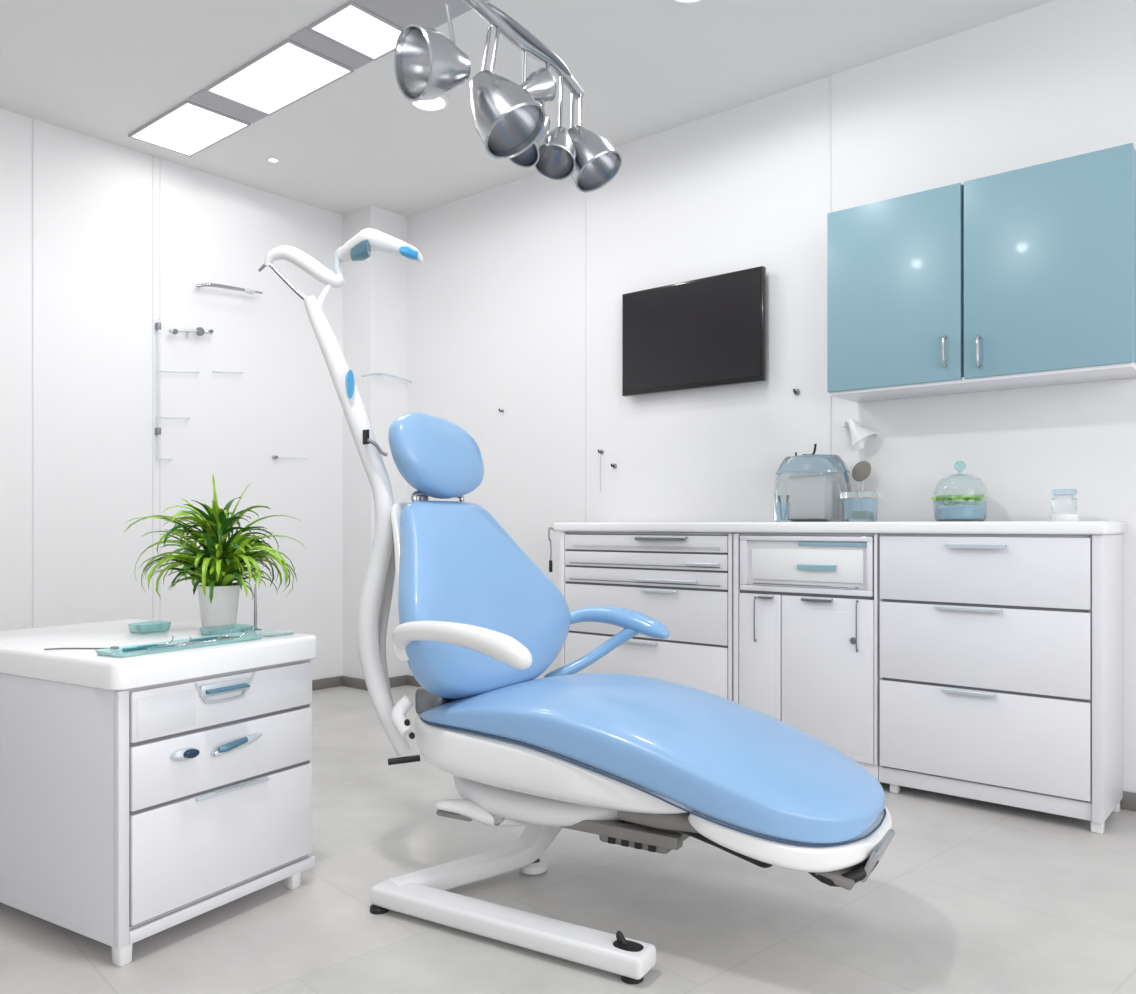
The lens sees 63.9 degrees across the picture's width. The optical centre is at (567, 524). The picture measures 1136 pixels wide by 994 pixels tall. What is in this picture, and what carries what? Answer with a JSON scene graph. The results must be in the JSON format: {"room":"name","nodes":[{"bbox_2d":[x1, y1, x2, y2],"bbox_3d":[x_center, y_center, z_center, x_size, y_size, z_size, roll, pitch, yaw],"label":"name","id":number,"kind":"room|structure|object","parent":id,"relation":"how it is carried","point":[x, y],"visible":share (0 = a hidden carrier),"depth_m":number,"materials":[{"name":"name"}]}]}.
{"room":"dental clinic","nodes":[
{"label":"dental clinic","id":0,"kind":"room"},
{"bbox_2d":[0,108,342,679],"bbox_3d":[-3.104,-0.447,3.440,0.100,2.813,5.872,0,0,40],"label":"wall","id":1,"kind":"structure","parent":0,"point":[93,196],"depth_m":4.55,"materials":[{"name":"paint"}]},
{"bbox_2d":[32,118,33,627],"bbox_3d":[-2.438,-0.447,4.152,0.003,2.813,0.006,0,0,40],"label":"trim","id":2,"kind":"structure","parent":1,"relation":"attached to","point":[32,118],"depth_m":4.15,"materials":[{"name":"white"}]},
{"bbox_2d":[152,156,153,620],"bbox_3d":[-2.083,-0.447,4.574,0.003,2.813,0.006,0,0,40],"label":"trim","id":3,"kind":"structure","parent":1,"relation":"attached to","point":[152,156],"depth_m":4.57,"materials":[{"name":"white"}]},
{"bbox_2d":[160,158,160,619],"bbox_3d":[-2.060,-0.447,4.601,0.003,2.813,0.004,0,0,40],"label":"trim","id":4,"kind":"structure","parent":1,"relation":"attached to","point":[160,158],"depth_m":4.60,"materials":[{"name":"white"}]},
{"bbox_2d":[169,327,213,335],"bbox_3d":[-1.948,-0.994,4.691,0.065,0.058,0.231,0,0,40],"label":"clamp","id":5,"kind":"object","parent":1,"relation":"attached to","point":[199,331],"visible":1,"depth_m":4.69,"materials":[{"name":"grey metal"}]},
{"bbox_2d":[155,318,242,461],"bbox_3d":[-1.913,-0.677,4.751,0.038,0.722,0.478,0,0,40],"label":"wall rack","id":6,"kind":"object","parent":1,"relation":"attached to","point":[158,324],"visible":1,"depth_m":4.57,"materials":[{"name":"grey metal"}]},
{"bbox_2d":[195,283,262,293],"bbox_3d":[-1.795,-1.251,4.839,0.377,0.049,0.068,0,0,-42],"label":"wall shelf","id":7,"kind":"object","parent":1,"relation":"attached to","point":[247,290],"visible":1,"depth_m":4.81,"materials":[{"name":"metal"}]},
{"bbox_2d":[272,456,306,458],"bbox_3d":[-1.576,-0.380,5.158,0.026,0.014,0.220,0,0,40],"label":"wall hook","id":8,"kind":"object","parent":1,"relation":"attached to","point":[272,456],"visible":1,"depth_m":5.14,"materials":[{"name":"grey metal"}]},
{"bbox_2d":[312,676,341,690],"bbox_3d":[-3.147,0.930,3.301,0.012,0.060,5.604,0,0,40],"label":"baseboard","id":9,"kind":"structure","parent":1,"relation":"attached to","point":[324,683],"depth_m":5.35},
{"bbox_2d":[343,205,406,678],"bbox_3d":[-1.158,-0.447,5.465,0.271,2.813,0.268,0,0,40],"label":"wall column","id":10,"kind":"structure","parent":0,"point":[375,287],"depth_m":5.37,"materials":[{"name":"paint"}]},
{"bbox_2d":[342,675,406,690],"bbox_3d":[-1.153,0.930,5.453,0.271,0.060,0.280,0,0,40],"label":"baseboard","id":11,"kind":"structure","parent":10,"relation":"attached to","point":[352,682],"depth_m":5.39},
{"bbox_2d":[362,373,411,382],"bbox_3d":[-1.034,-0.787,5.360,0.060,0.202,0.444,0,0,40],"label":"wall rail","id":12,"kind":"object","parent":10,"relation":"attached to","point":[372,373],"visible":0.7,"depth_m":5.29,"materials":[{"name":"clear glass"}]},
{"bbox_2d":[0,0,1055,216],"bbox_3d":[-0.601,-1.903,1.336,6.639,0.100,6.072,0,0,40],"label":"ceiling","id":13,"kind":"structure","parent":0,"point":[104,70],"depth_m":3.68,"materials":[{"name":"paint"}]},
{"bbox_2d":[128,99,250,156],"bbox_3d":[-1.774,-1.847,4.261,0.556,0.012,0.306,0,0,40],"label":"recessed light","id":14,"kind":"object","parent":13,"relation":"in","point":[188,128],"visible":1,"depth_m":4.24,"materials":[{"name":"grey plastic"}]},
{"bbox_2d":[267,157,278,162],"bbox_3d":[-1.492,-1.849,4.612,0.055,0.009,0.055,0,0,40],"label":"recessed light","id":15,"kind":"object","parent":13,"relation":"in","point":[270,159],"visible":1,"depth_m":4.60,"materials":[{"name":"white plastic"}]},
{"bbox_2d":[205,38,353,115],"bbox_3d":[-1.204,-1.847,3.782,0.616,0.012,0.306,0,0,40],"label":"recessed light","id":16,"kind":"object","parent":13,"relation":"in","point":[290,71],"visible":1,"depth_m":3.77,"materials":[{"name":"grey plastic"}]},
{"bbox_2d":[189,0,487,122],"bbox_3d":[-0.856,-1.850,3.489,1.800,0.006,0.310,0,0,40],"label":"ceiling light frame","id":17,"kind":"structure","parent":13,"relation":"attached to","point":[432,14],"depth_m":3.38,"materials":[{"name":"grey metal"}]},
{"bbox_2d":[308,0,403,60],"bbox_3d":[-0.768,-1.847,3.415,0.256,0.012,0.306,0,0,40],"label":"recessed light","id":18,"kind":"object","parent":13,"relation":"in","point":[351,25],"visible":0.82,"depth_m":3.39,"materials":[{"name":"grey plastic"}]},
{"bbox_2d":[409,96,448,110],"bbox_3d":[-0.608,-1.849,3.986,0.175,0.009,0.175,0,0,40],"label":"recessed light","id":19,"kind":"object","parent":13,"relation":"in","point":[441,103],"visible":0.67,"depth_m":4.00,"materials":[{"name":"white plastic"}]},
{"bbox_2d":[394,0,621,191],"bbox_3d":[-0.113,-1.433,2.571,0.776,0.839,0.259,0,0,-44],"label":"light fixture","id":20,"kind":"object","parent":13,"relation":"hanging from","point":[511,124],"visible":1,"depth_m":2.54,"materials":[{"name":"metal"}]},
{"bbox_2d":[672,0,703,3],"bbox_3d":[0.423,-1.849,3.145,0.175,0.009,0.175,0,0,40],"label":"recessed light","id":21,"kind":"object","parent":13,"relation":"in","point":[677,1],"visible":1,"depth_m":3.21,"materials":[{"name":"white plastic"}]},
{"bbox_2d":[0,685,1135,993],"bbox_3d":[-0.601,1.010,1.336,6.639,0.100,6.072,0,0,40],"label":"floor","id":22,"kind":"structure","parent":0,"point":[966,895],"depth_m":2.23,"materials":[{"name":"tile"}]},
{"bbox_2d":[0,619,316,966],"bbox_3d":[-1.163,0.628,2.411,0.866,0.664,0.589,0,0,31],"label":"base cabinet","id":23,"kind":"object","parent":22,"relation":"on","point":[142,796],"visible":1,"depth_m":2.13,"materials":[{"name":"white plastic"},{"name":"white lacquer"}]},
{"bbox_2d":[44,646,118,649],"bbox_3d":[-1.142,0.290,2.140,0.167,0.009,0.018,0,0,-5],"label":"mirror","id":24,"kind":"object","parent":23,"relation":"on","point":[113,646],"visible":0.63,"depth_m":2.14,"materials":[{"name":"grey metal"}]},
{"bbox_2d":[128,620,170,633],"bbox_3d":[-1.158,0.283,2.522,0.068,0.026,0.098,0,0,31],"label":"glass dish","id":25,"kind":"object","parent":23,"relation":"on","point":[146,627],"visible":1,"depth_m":2.50,"materials":[{"name":"teal glass"}]},
{"bbox_2d":[95,632,262,657],"bbox_3d":[-0.932,0.290,2.214,0.103,0.012,0.403,0,0,31],"label":"glass tray","id":26,"kind":"object","parent":23,"relation":"on","point":[117,652],"visible":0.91,"depth_m":2.17,"materials":[{"name":"teal glass"}]},
{"bbox_2d":[122,636,173,651],"bbox_3d":[-0.992,0.280,2.157,0.009,0.023,0.141,0,0,25],"label":"probe","id":27,"kind":"object","parent":26,"relation":"on","point":[152,645],"visible":0.94,"depth_m":2.14,"materials":[{"name":"teal metal"}]},
{"bbox_2d":[145,636,190,649],"bbox_3d":[-0.942,0.280,2.151,0.009,0.023,0.121,0,0,30],"label":"probe","id":28,"kind":"object","parent":26,"relation":"on","point":[189,636],"visible":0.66,"depth_m":2.13,"materials":[{"name":"metal"}]},
{"bbox_2d":[167,633,221,644],"bbox_3d":[-0.910,0.280,2.220,0.009,0.023,0.151,0,0,34],"label":"probe","id":29,"kind":"object","parent":26,"relation":"on","point":[193,642],"visible":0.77,"depth_m":2.21,"materials":[{"name":"metal"}]},
{"bbox_2d":[190,629,231,641],"bbox_3d":[-0.903,0.280,2.308,0.009,0.023,0.131,0,0,28],"label":"probe","id":30,"kind":"object","parent":26,"relation":"on","point":[206,638],"visible":0.77,"depth_m":2.29,"materials":[{"name":"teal metal"}]},
{"bbox_2d":[209,629,245,640],"bbox_3d":[-0.863,0.280,2.313,0.009,0.023,0.121,0,0,24],"label":"probe","id":31,"kind":"object","parent":26,"relation":"on","point":[230,637],"visible":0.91,"depth_m":2.31,"materials":[{"name":"metal"}]},
{"bbox_2d":[124,475,306,626],"bbox_3d":[-1.003,0.073,2.608,0.440,0.446,0.442,0,0,40],"label":"potted plant","id":32,"kind":"object","parent":23,"relation":"on","point":[221,562],"visible":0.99,"depth_m":2.55,"materials":[{"name":"green plant"}]},
{"bbox_2d":[199,624,255,635],"bbox_3d":[-0.924,0.286,2.475,0.088,0.020,0.128,0,0,31],"label":"glass dish","id":33,"kind":"object","parent":23,"relation":"on","point":[223,629],"visible":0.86,"depth_m":2.46,"materials":[{"name":"teal glass"}]},
{"bbox_2d":[254,585,261,630],"bbox_3d":[-0.874,0.231,2.548,0.036,0.130,0.036,0,0,40],"label":"rod","id":34,"kind":"object","parent":23,"relation":"on","point":[255,594],"visible":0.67,"depth_m":2.54,"materials":[{"name":"grey metal"}]},
{"bbox_2d":[245,630,293,636],"bbox_3d":[-0.808,0.293,2.458,0.113,0.006,0.098,0,0,31],"label":"glass plate","id":35,"kind":"object","parent":23,"relation":"on","point":[266,633],"visible":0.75,"depth_m":2.46,"materials":[{"name":"teal"}]},
{"bbox_2d":[370,412,894,983],"bbox_3d":[0.135,0.320,2.340,1.342,1.280,0.880,0,0,31],"label":"dental chair","id":36,"kind":"object","parent":22,"relation":"on","point":[650,764],"visible":1,"depth_m":2.17,"materials":[{"name":"blue leather"}]},
{"bbox_2d":[258,228,422,764],"bbox_3d":[-0.637,-0.084,2.538,0.465,1.465,0.224,0,0,-10],"label":"light","id":37,"kind":"object","parent":36,"relation":"attached to","point":[372,620],"visible":0.95,"depth_m":2.54,"materials":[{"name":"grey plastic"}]},
{"bbox_2d":[398,501,570,698],"bbox_3d":[-0.268,0.198,2.568,0.279,0.533,0.721,0,0,31],"label":"backrest cushion","id":38,"kind":"object","parent":36,"relation":"on","point":[457,564],"depth_m":2.47,"materials":[{"name":"blue leather"}]},
{"bbox_2d":[608,837,655,851],"bbox_3d":[0.148,0.741,2.121,0.123,0.021,0.007,0,0,31],"label":"vent","id":39,"kind":"object","parent":36,"relation":"attached to","point":[651,848],"depth_m":2.11,"materials":[{"name":"grey plastic"}]},
{"bbox_2d":[421,673,884,843],"bbox_3d":[0.198,0.531,2.292,1.135,0.256,0.582,0,0,31],"label":"seat cushion","id":40,"kind":"object","parent":36,"relation":"on","point":[653,752],"depth_m":2.07,"materials":[{"name":"blue leather"}]},
{"bbox_2d":[559,532,734,700],"bbox_3d":[0.415,0.495,4.064,0.907,0.929,0.382,0,0,40],"label":"base cabinet","id":41,"kind":"object","parent":22,"relation":"on","point":[683,581],"visible":0.52,"depth_m":3.87,"materials":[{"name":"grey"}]},
{"bbox_2d":[733,533,885,780],"bbox_3d":[0.991,0.477,3.580,0.582,0.893,0.382,0,0,40],"label":"base cabinet","id":42,"kind":"object","parent":22,"relation":"on","point":[806,606],"visible":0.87,"depth_m":3.42,"materials":[{"name":"grey laminate"}]},
{"bbox_2d":[879,533,1122,833],"bbox_3d":[1.486,0.495,3.164,0.706,0.929,0.382,0,0,40],"label":"base cabinet","id":43,"kind":"object","parent":22,"relation":"on","point":[1001,655],"visible":0.97,"depth_m":3.00,"materials":[{"name":"grey laminate"}]},
{"bbox_2d":[553,521,1126,534],"bbox_3d":[0.908,0.009,3.656,2.248,0.042,0.372,0,0,40],"label":"countertop","id":44,"kind":"structure","parent":43,"relation":"on","point":[940,527],"depth_m":3.24,"materials":[{"name":"laminate"}]},
{"bbox_2d":[548,527,553,571],"bbox_3d":[-0.077,0.114,4.254,0.042,0.211,0.012,0,0,40],"label":"hook","id":45,"kind":"object","parent":44,"relation":"hanging from","point":[549,539],"visible":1,"depth_m":4.25,"materials":[{"name":"metal"}]},
{"bbox_2d":[776,495,789,521],"bbox_3d":[0.850,-0.065,3.599,0.057,0.106,0.056,0,0,40],"label":"tumbler","id":46,"kind":"object","parent":44,"relation":"on","point":[782,509],"visible":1,"depth_m":3.58,"materials":[{"name":"blue glass"}]},
{"bbox_2d":[774,444,851,521],"bbox_3d":[0.983,-0.170,3.683,0.316,0.316,0.140,0,0,40],"label":"glass canister","id":47,"kind":"object","parent":44,"relation":"on","point":[814,485],"visible":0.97,"depth_m":3.61,"materials":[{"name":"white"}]},
{"bbox_2d":[841,491,880,521],"bbox_3d":[1.095,-0.068,3.406,0.121,0.112,0.098,0,0,40],"label":"storage box","id":48,"kind":"object","parent":44,"relation":"on","point":[859,506],"visible":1,"depth_m":3.37,"materials":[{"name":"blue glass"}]},
{"bbox_2d":[852,461,870,490],"bbox_3d":[1.162,-0.133,3.607,0.064,0.242,0.065,0,0,5],"label":"round mirror","id":49,"kind":"object","parent":48,"relation":"in","point":[861,470],"visible":0.61,"depth_m":3.60,"materials":[{"name":"grey mirror"}]},
{"bbox_2d":[932,461,986,521],"bbox_3d":[1.409,-0.121,3.273,0.180,0.219,0.180,0,0,40],"label":"glass jar","id":50,"kind":"object","parent":44,"relation":"on","point":[959,496],"visible":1,"depth_m":3.21,"materials":[{"name":"blue"}]},
{"bbox_2d":[1049,489,1078,520],"bbox_3d":[1.665,-0.067,3.058,0.089,0.109,0.089,0,0,40],"label":"jar","id":51,"kind":"object","parent":44,"relation":"on","point":[1063,503],"visible":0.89,"depth_m":3.03,"materials":[{"name":"white plastic"}]},
{"bbox_2d":[407,0,1135,792],"bbox_3d":[1.321,-0.447,3.622,6.639,2.813,0.100,0,0,40],"label":"wall","id":52,"kind":"structure","parent":0,"point":[496,296],"depth_m":3.94,"materials":[{"name":"paint"}]},
{"bbox_2d":[585,192,585,521],"bbox_3d":[0.090,-0.447,4.589,0.004,2.813,0.003,0,0,40],"label":"trim","id":53,"kind":"structure","parent":52,"relation":"attached to","point":[585,192],"depth_m":4.59,"materials":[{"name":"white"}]},
{"bbox_2d":[598,450,603,491],"bbox_3d":[0.159,-0.268,4.512,0.022,0.211,0.032,0,0,40],"label":"wall hook","id":54,"kind":"object","parent":52,"relation":"attached to","point":[600,451],"visible":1,"depth_m":4.51,"materials":[{"name":"grey metal"}]},
{"bbox_2d":[622,266,765,396],"bbox_3d":[0.565,-0.862,4.148,0.748,0.489,0.066,0,0,40],"label":"television","id":55,"kind":"object","parent":52,"relation":"attached to","point":[706,332],"visible":1,"depth_m":4.09,"materials":[{"name":"black glass"},{"name":"black plastic"}]},
{"bbox_2d":[407,675,1135,810],"bbox_3d":[1.393,0.930,3.488,6.156,0.060,0.012,0,0,40],"label":"baseboard","id":56,"kind":"structure","parent":52,"relation":"attached to","point":[1128,802],"depth_m":3.07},
{"bbox_2d":[793,389,799,394],"bbox_3d":[0.958,-0.562,3.840,0.026,0.026,0.032,0,0,40],"label":"wall hook","id":57,"kind":"object","parent":52,"relation":"attached to","point":[796,391],"visible":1,"depth_m":3.84,"materials":[{"name":"grey metal"}]},
{"bbox_2d":[830,75,831,454],"bbox_3d":[1.083,-0.447,3.754,0.005,2.813,0.003,0,0,40],"label":"trim","id":58,"kind":"structure","parent":52,"relation":"attached to","point":[830,75],"depth_m":3.75,"materials":[{"name":"white"}]},
{"bbox_2d":[841,418,877,450],"bbox_3d":[1.160,-0.363,3.632,0.146,0.130,0.116,0,0,40],"label":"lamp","id":59,"kind":"object","parent":52,"relation":"attached to","point":[860,434],"visible":1,"depth_m":3.62,"materials":[{"name":"white plastic"}]},
{"bbox_2d":[827,143,1135,402],"bbox_3d":[1.449,-0.841,3.243,1.001,0.694,0.307,0,0,40],"label":"upper cabinet","id":60,"kind":"object","parent":52,"relation":"attached to","point":[1025,277],"visible":1,"depth_m":3.10,"materials":[{"name":"teal paint"}]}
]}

